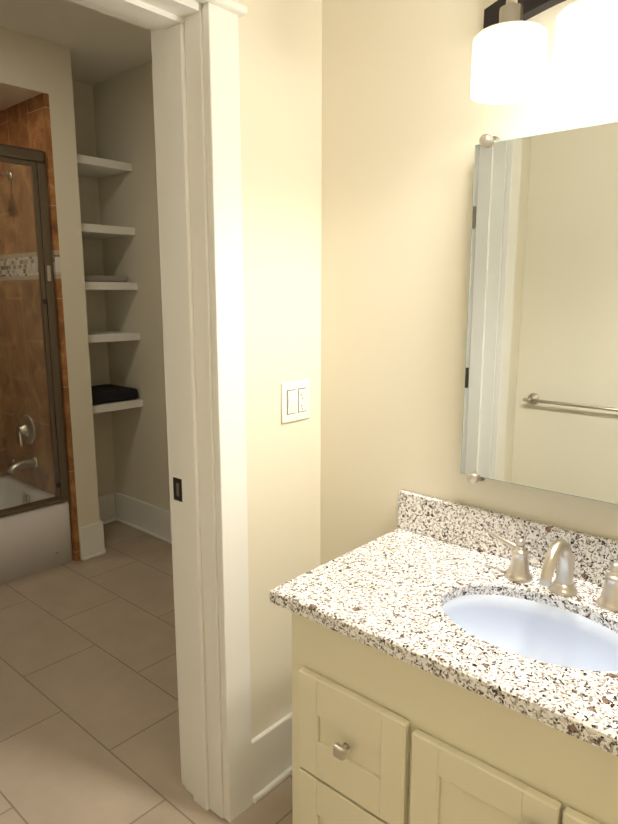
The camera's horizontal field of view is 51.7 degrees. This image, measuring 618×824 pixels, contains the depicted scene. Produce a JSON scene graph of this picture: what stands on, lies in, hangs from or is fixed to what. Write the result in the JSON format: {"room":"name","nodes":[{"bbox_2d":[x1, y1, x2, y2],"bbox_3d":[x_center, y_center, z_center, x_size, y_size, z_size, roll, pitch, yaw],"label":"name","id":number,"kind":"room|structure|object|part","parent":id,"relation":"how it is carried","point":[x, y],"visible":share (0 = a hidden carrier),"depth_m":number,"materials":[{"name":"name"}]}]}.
{"room":"bathroom","nodes":[
{"label":"bathroom","id":0,"kind":"room"},
{"bbox_2d":[0,92,29,110],"bbox_3d":[-2.188,-1.549,2.863,0.760,0.080,1.585,9,14,41],"label":"ceiling","id":1,"kind":"structure","parent":0,"point":[7,100],"depth_m":3.22,"materials":[{"name":"white paint"}]},
{"bbox_2d":[0,27,48,97],"bbox_3d":[-1.851,-1.574,2.555,0.140,0.240,1.585,9,14,41],"label":"wall","id":2,"kind":"structure","parent":0,"point":[23,68],"depth_m":3.02,"materials":[{"name":"beige paint"}]},
{"bbox_2d":[45,41,99,557],"bbox_3d":[-1.567,-0.545,3.653,0.900,2.660,0.130,9,14,41],"label":"wall","id":3,"kind":"structure","parent":0,"point":[60,92],"depth_m":3.32,"materials":[{"name":"beige paint"}]},
{"bbox_2d":[0,383,8,476],"bbox_3d":[-2.427,-0.358,3.298,0.120,2.420,1.585,9,14,41],"label":"wall tile","id":4,"kind":"structure","parent":3,"relation":"attached to","point":[3,465],"depth_m":3.93,"materials":[{"name":"brown tile"}]},
{"bbox_2d":[0,93,80,560],"bbox_3d":[-1.574,-0.410,3.578,0.780,2.420,0.027,9,14,41],"label":"wall tile","id":5,"kind":"structure","parent":3,"relation":"attached to","point":[26,123],"depth_m":3.49,"materials":[{"name":"brown tile"}]},
{"bbox_2d":[79,521,104,559],"bbox_3d":[-1.218,0.723,3.583,0.015,0.190,0.143,9,14,41],"label":"baseboard","id":6,"kind":"structure","parent":3,"relation":"attached to","point":[91,539],"depth_m":3.57,"materials":[{"name":"white paint"}]},
{"bbox_2d":[83,550,105,560],"bbox_3d":[-1.207,0.809,3.588,0.016,0.020,0.143,9,14,41],"label":"shoe","id":7,"kind":"object","parent":3,"relation":"attached to","point":[94,555],"visible":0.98,"depth_m":3.58,"materials":[{"name":"white paint"}]},
{"bbox_2d":[0,0,151,84],"bbox_3d":[-0.536,-1.533,1.389,5.450,0.100,3.100,9,14,41],"label":"ceiling","id":8,"kind":"structure","parent":0,"point":[102,46],"depth_m":2.99,"materials":[{"name":"white paint"}]},
{"bbox_2d":[72,80,115,495],"bbox_3d":[-1.433,-0.585,3.869,0.120,2.660,0.375,9,14,41],"label":"wall","id":9,"kind":"structure","parent":0,"point":[84,113],"depth_m":3.88,"materials":[{"name":"beige paint"}]},
{"bbox_2d":[77,154,131,178],"bbox_3d":[-1.253,-1.371,3.562,0.360,0.043,0.374,9,14,41],"label":"shelf","id":10,"kind":"object","parent":9,"relation":"attached to","point":[93,167],"visible":0.52,"depth_m":3.52,"materials":[{"name":"white paint"}]},
{"bbox_2d":[98,492,115,520],"bbox_3d":[-1.382,0.638,4.047,0.015,0.190,0.339,9,14,41],"label":"baseboard","id":11,"kind":"structure","parent":9,"relation":"attached to","point":[107,509],"depth_m":4.12,"materials":[{"name":"white paint"}]},
{"bbox_2d":[81,223,134,238],"bbox_3d":[-1.253,-1.028,3.625,0.360,0.043,0.374,9,14,41],"label":"shelf","id":12,"kind":"object","parent":9,"relation":"attached to","point":[95,231],"visible":0.52,"depth_m":3.56,"materials":[{"name":"white paint"}]},
{"bbox_2d":[103,518,115,523],"bbox_3d":[-1.370,0.723,4.052,0.016,0.020,0.339,9,14,41],"label":"shoe","id":13,"kind":"object","parent":9,"relation":"attached to","point":[109,521],"visible":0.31,"depth_m":4.13,"materials":[{"name":"white paint"}]},
{"bbox_2d":[85,282,137,289],"bbox_3d":[-1.253,-0.726,3.681,0.360,0.043,0.374,9,14,41],"label":"shelf","id":14,"kind":"object","parent":9,"relation":"attached to","point":[110,286],"visible":0.52,"depth_m":3.57,"materials":[{"name":"white paint"}]},
{"bbox_2d":[84,275,127,281],"bbox_3d":[-1.259,-0.767,3.678,0.285,0.036,0.315,9,14,41],"label":"towel","id":15,"kind":"object","parent":14,"relation":"on","point":[98,278],"visible":0.42,"depth_m":3.59,"materials":[{"name":"beige fabric"}]},
{"bbox_2d":[88,331,139,342],"bbox_3d":[-1.253,-0.442,3.733,0.360,0.043,0.374,9,14,41],"label":"shelf","id":16,"kind":"object","parent":9,"relation":"attached to","point":[102,336],"visible":0.54,"depth_m":3.66,"materials":[{"name":"white paint"}]},
{"bbox_2d":[92,398,142,413],"bbox_3d":[-1.253,-0.051,3.804,0.360,0.043,0.374,9,14,41],"label":"shelf","id":17,"kind":"object","parent":9,"relation":"attached to","point":[115,406],"visible":0.29,"depth_m":3.70,"materials":[{"name":"white paint"}]},
{"bbox_2d":[91,384,137,404],"bbox_3d":[-1.252,-0.106,3.793,0.325,0.066,0.351,9,14,41],"label":"towel","id":18,"kind":"object","parent":17,"relation":"on","point":[105,393],"visible":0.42,"depth_m":3.72,"materials":[{"name":"black fabric"}]},
{"bbox_2d":[93,61,169,510],"bbox_3d":[-0.438,-0.486,3.327,2.340,2.660,0.120,9,14,41],"label":"wall","id":19,"kind":"structure","parent":0,"point":[124,116],"depth_m":3.72,"materials":[{"name":"beige paint"}]},
{"bbox_2d":[115,491,171,543],"bbox_3d":[-0.455,0.745,3.464,2.189,0.190,0.031,9,14,41],"label":"baseboard","id":20,"kind":"structure","parent":19,"relation":"attached to","point":[145,515],"depth_m":3.96,"materials":[{"name":"white paint"}]},
{"bbox_2d":[0,521,292,823],"bbox_3d":[-0.536,1.182,1.888,5.450,0.100,3.100,9,14,41],"label":"floor","id":21,"kind":"structure","parent":0,"point":[89,722],"depth_m":2.34,"materials":[{"name":"tile"}]},
{"bbox_2d":[0,143,72,584],"bbox_3d":[-2.087,-0.175,3.035,0.772,2.155,1.515,9,14,41],"label":"bathtub","id":22,"kind":"object","parent":21,"relation":"on","point":[35,531],"visible":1,"depth_m":3.30,"materials":[{"name":"white plastic"}]},
{"bbox_3d":[-1.584,-1.169,2.874,0.016,0.019,0.718,9,14,41],"label":"glass","id":23,"kind":"part","parent":22,"relation":"part of","materials":[{"name":"clear glass"}]},
{"bbox_3d":[-1.649,0.152,3.643,0.078,0.091,0.044,9,14,41],"label":"valve lever","id":24,"kind":"part","parent":22,"relation":"part of","materials":[{"name":"silver metal"}]},
{"bbox_3d":[-1.645,0.311,3.639,0.054,0.071,0.154,9,14,41],"label":"spout","id":25,"kind":"part","parent":22,"relation":"part of","materials":[{"name":"silver metal"}]},
{"bbox_3d":[-1.650,0.106,3.681,0.176,0.176,0.060,9,14,41],"label":"valve plate","id":26,"kind":"part","parent":22,"relation":"part of","materials":[{"name":"silver metal"}]},
{"bbox_3d":[-1.584,-0.327,3.029,0.006,1.695,0.694,9,14,41],"label":"glass","id":27,"kind":"part","parent":22,"relation":"part of","materials":[{"name":"clear glass"}]},
{"bbox_3d":[-1.354,-0.377,3.285,0.016,1.689,0.022,9,14,41],"label":"glass","id":28,"kind":"part","parent":22,"relation":"part of","materials":[{"name":"clear glass"}]},
{"bbox_2d":[270,490,617,823],"bbox_3d":[0.443,0.752,1.307,0.980,0.955,0.535,9,14,41],"label":"bathroom vanity","id":29,"kind":"object","parent":21,"relation":"on","point":[454,663],"visible":1,"depth_m":1.28,"materials":[{"name":"beige paint"}]},
{"bbox_3d":[0.087,0.917,1.352,0.169,0.070,0.010,9,14,41],"label":"drawer panel","id":30,"kind":"part","parent":29,"relation":"part of","materials":[{"name":"beige paint"}]},
{"bbox_3d":[0.062,0.684,1.284,0.027,0.027,0.014,9,14,41],"label":"drawer knob","id":31,"kind":"part","parent":29,"relation":"part of","materials":[{"name":"silver metal"}]},
{"bbox_3d":[0.084,0.754,1.319,0.167,0.086,0.019,9,14,41],"label":"drawer rail","id":32,"kind":"part","parent":29,"relation":"part of","materials":[{"name":"beige paint"}]},
{"bbox_3d":[0.084,0.845,1.336,0.167,0.086,0.019,9,14,41],"label":"drawer rail","id":33,"kind":"part","parent":29,"relation":"part of","materials":[{"name":"beige paint"}]},
{"bbox_3d":[0.087,0.681,1.309,0.169,0.070,0.010,9,14,41],"label":"drawer panel","id":34,"kind":"part","parent":29,"relation":"part of","materials":[{"name":"beige paint"}]},
{"bbox_3d":[0.084,0.609,1.292,0.167,0.086,0.019,9,14,41],"label":"drawer rail","id":35,"kind":"part","parent":29,"relation":"part of","materials":[{"name":"beige paint"}]},
{"bbox_2d":[270,528,617,755],"bbox_3d":[0.451,0.423,1.255,0.980,0.030,0.512,9,14,41],"label":"countertop","id":36,"kind":"structure","parent":29,"relation":"on","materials":[{"name":"stone"}]},
{"bbox_2d":[442,594,617,670],"bbox_3d":[0.445,0.502,1.263,0.436,0.143,0.293,9,14,41],"label":"sink","id":37,"kind":"object","parent":36,"relation":"in","point":[533,626],"depth_m":1.37,"materials":[{"name":"white ceramic"}]},
{"bbox_3d":[0.301,0.864,1.150,0.160,0.409,0.010,9,14,41],"label":"door panel","id":38,"kind":"part","parent":29,"relation":"part of","materials":[{"name":"beige paint"}]},
{"bbox_3d":[0.298,0.638,1.105,0.158,0.060,0.019,9,14,41],"label":"door rail","id":39,"kind":"part","parent":29,"relation":"part of","materials":[{"name":"beige paint"}]},
{"bbox_3d":[0.446,0.297,1.455,0.082,0.028,0.019,9,14,41],"label":"handle lever","id":40,"kind":"part","parent":29,"relation":"part of","materials":[{"name":"silver metal"}]},
{"bbox_3d":[0.474,0.328,1.433,0.060,0.094,0.060,9,14,41],"label":"handle","id":41,"kind":"part","parent":29,"relation":"part of","materials":[{"name":"silver metal"}]},
{"bbox_3d":[0.515,0.325,1.326,0.037,0.121,0.142,9,14,41],"label":"spout","id":42,"kind":"part","parent":29,"relation":"part of","materials":[{"name":"silver metal"}]},
{"bbox_3d":[0.549,0.376,1.375,0.058,0.020,0.058,9,14,41],"label":"spout","id":43,"kind":"part","parent":29,"relation":"part of","materials":[{"name":"silver metal"}]},
{"bbox_3d":[0.624,0.352,1.303,0.060,0.094,0.060,9,14,41],"label":"handle","id":44,"kind":"part","parent":29,"relation":"part of","materials":[{"name":"silver metal"}]},
{"bbox_2d":[238,0,321,738],"bbox_3d":[0.124,-0.258,2.089,0.170,2.660,1.260,9,14,41],"label":"wall","id":45,"kind":"structure","parent":0,"point":[280,59],"depth_m":1.73,"materials":[{"name":"beige paint"}]},
{"bbox_2d":[85,0,184,29],"bbox_3d":[-0.578,-0.842,1.177,0.061,0.012,0.815,9,14,41],"label":"door frame","id":46,"kind":"object","parent":45,"relation":"attached to","point":[139,10],"visible":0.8,"depth_m":1.40,"materials":[{"name":"white paint"}]},
{"bbox_2d":[68,0,252,821],"bbox_3d":[-0.546,0.154,1.396,0.220,2.100,0.910,9,14,41],"label":"door frame","id":47,"kind":"structure","parent":45,"relation":"attached to","point":[222,92],"depth_m":1.60,"materials":[{"name":"white paint"}]},
{"bbox_2d":[173,477,181,501],"bbox_3d":[-0.354,0.209,1.721,0.038,0.063,0.002,9,14,41],"label":"strike plate","id":48,"kind":"object","parent":47,"relation":"attached to","point":[175,481],"visible":0.79,"depth_m":1.72,"materials":[{"name":"brown metal"}]},
{"bbox_3d":[-0.354,0.209,1.720,0.012,0.037,0.001,9,14,41],"label":"jamb strike hole","id":49,"kind":"part","parent":47,"relation":"part of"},
{"bbox_2d":[165,23,208,810],"bbox_3d":[-0.311,0.124,1.660,0.061,2.063,0.012,9,14,41],"label":"door frame","id":50,"kind":"object","parent":47,"relation":"attached to","point":[177,129],"visible":0.98,"depth_m":1.62,"materials":[{"name":"white paint"}]},
{"bbox_2d":[252,711,291,795],"bbox_3d":[-0.067,1.021,1.962,0.015,0.190,0.324,9,14,41],"label":"baseboard","id":51,"kind":"structure","parent":45,"relation":"attached to","point":[271,753],"depth_m":1.90,"materials":[{"name":"white paint"}]},
{"bbox_2d":[253,766,291,803],"bbox_3d":[-0.055,1.106,1.967,0.016,0.020,0.324,9,14,41],"label":"shoe","id":52,"kind":"object","parent":45,"relation":"attached to","point":[272,785],"visible":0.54,"depth_m":1.90,"materials":[{"name":"white paint"}]},
{"bbox_2d":[281,379,309,423],"bbox_3d":[-0.035,-0.031,1.808,0.012,0.115,0.116,9,14,41],"label":"switch plate","id":53,"kind":"object","parent":45,"relation":"attached to","point":[295,400],"visible":1,"depth_m":1.80,"materials":[{"name":"white plastic"}]},
{"bbox_2d":[287,383,305,419],"bbox_3d":[-0.033,-0.031,1.806,0.007,0.100,0.081,9,14,41],"label":"switch","id":54,"kind":"object","parent":53,"relation":"attached to","point":[296,392],"depth_m":1.81,"materials":[{"name":"white plastic"}]},
{"bbox_2d":[320,0,617,565],"bbox_3d":[0.936,-0.087,1.158,2.300,2.660,0.120,9,14,41],"label":"wall","id":55,"kind":"structure","parent":0,"point":[408,122],"depth_m":1.64,"materials":[{"name":"beige paint"}]},
{"bbox_2d":[397,490,617,585],"bbox_3d":[0.614,0.324,1.425,0.980,0.104,0.019,9,14,41],"label":"backsplash","id":56,"kind":"structure","parent":55,"relation":"attached to","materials":[{"name":"stone"}]},
{"bbox_2d":[461,121,617,504],"bbox_3d":[0.608,-0.191,1.317,0.603,0.806,0.051,9,14,41],"label":"mirror","id":57,"kind":"object","parent":55,"relation":"attached to","point":[540,408],"visible":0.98,"depth_m":1.38,"materials":[{"name":"clear glass"}]},
{"bbox_2d":[471,0,617,103],"bbox_3d":[0.542,-0.761,1.158,0.570,0.295,0.219,9,14,41],"label":"sconce","id":58,"kind":"object","parent":55,"relation":"attached to","point":[509,52],"visible":1,"depth_m":1.19,"materials":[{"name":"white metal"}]},
{"bbox_3d":[0.392,-0.683,1.253,0.140,0.108,0.140,9,14,41],"label":"lamp shade","id":59,"kind":"part","parent":58,"relation":"part of","materials":[{"name":"white glass"}]},
{"bbox_2d":[499,3,522,22],"bbox_3d":[0.392,-0.758,1.239,0.060,0.050,0.060,9,14,41],"label":"socket","id":60,"kind":"object","parent":58,"relation":"attached to","point":[508,12],"depth_m":1.22,"materials":[{"name":"silver metal"}]},
{"bbox_3d":[0.429,-0.830,1.269,0.022,0.082,0.133,9,14,41],"label":"arm","id":61,"kind":"part","parent":58,"relation":"part of"},
{"bbox_3d":[0.516,-0.664,1.146,0.140,0.108,0.140,9,14,41],"label":"lamp shade","id":62,"kind":"part","parent":58,"relation":"part of","materials":[{"name":"white glass"}]},
{"bbox_3d":[-0.577,-1.148,1.121,0.170,0.560,0.855,9,14,41],"label":"wall","id":63,"kind":"structure","parent":0,"visible":0},
{"bbox_2d":[195,0,247,17],"bbox_3d":[-0.497,-0.859,1.102,0.042,0.018,1.035,9,14,41],"label":"trim","id":64,"kind":"structure","parent":63,"relation":"attached to","point":[238,8],"depth_m":1.44,"materials":[{"name":"white paint"}]}
]}

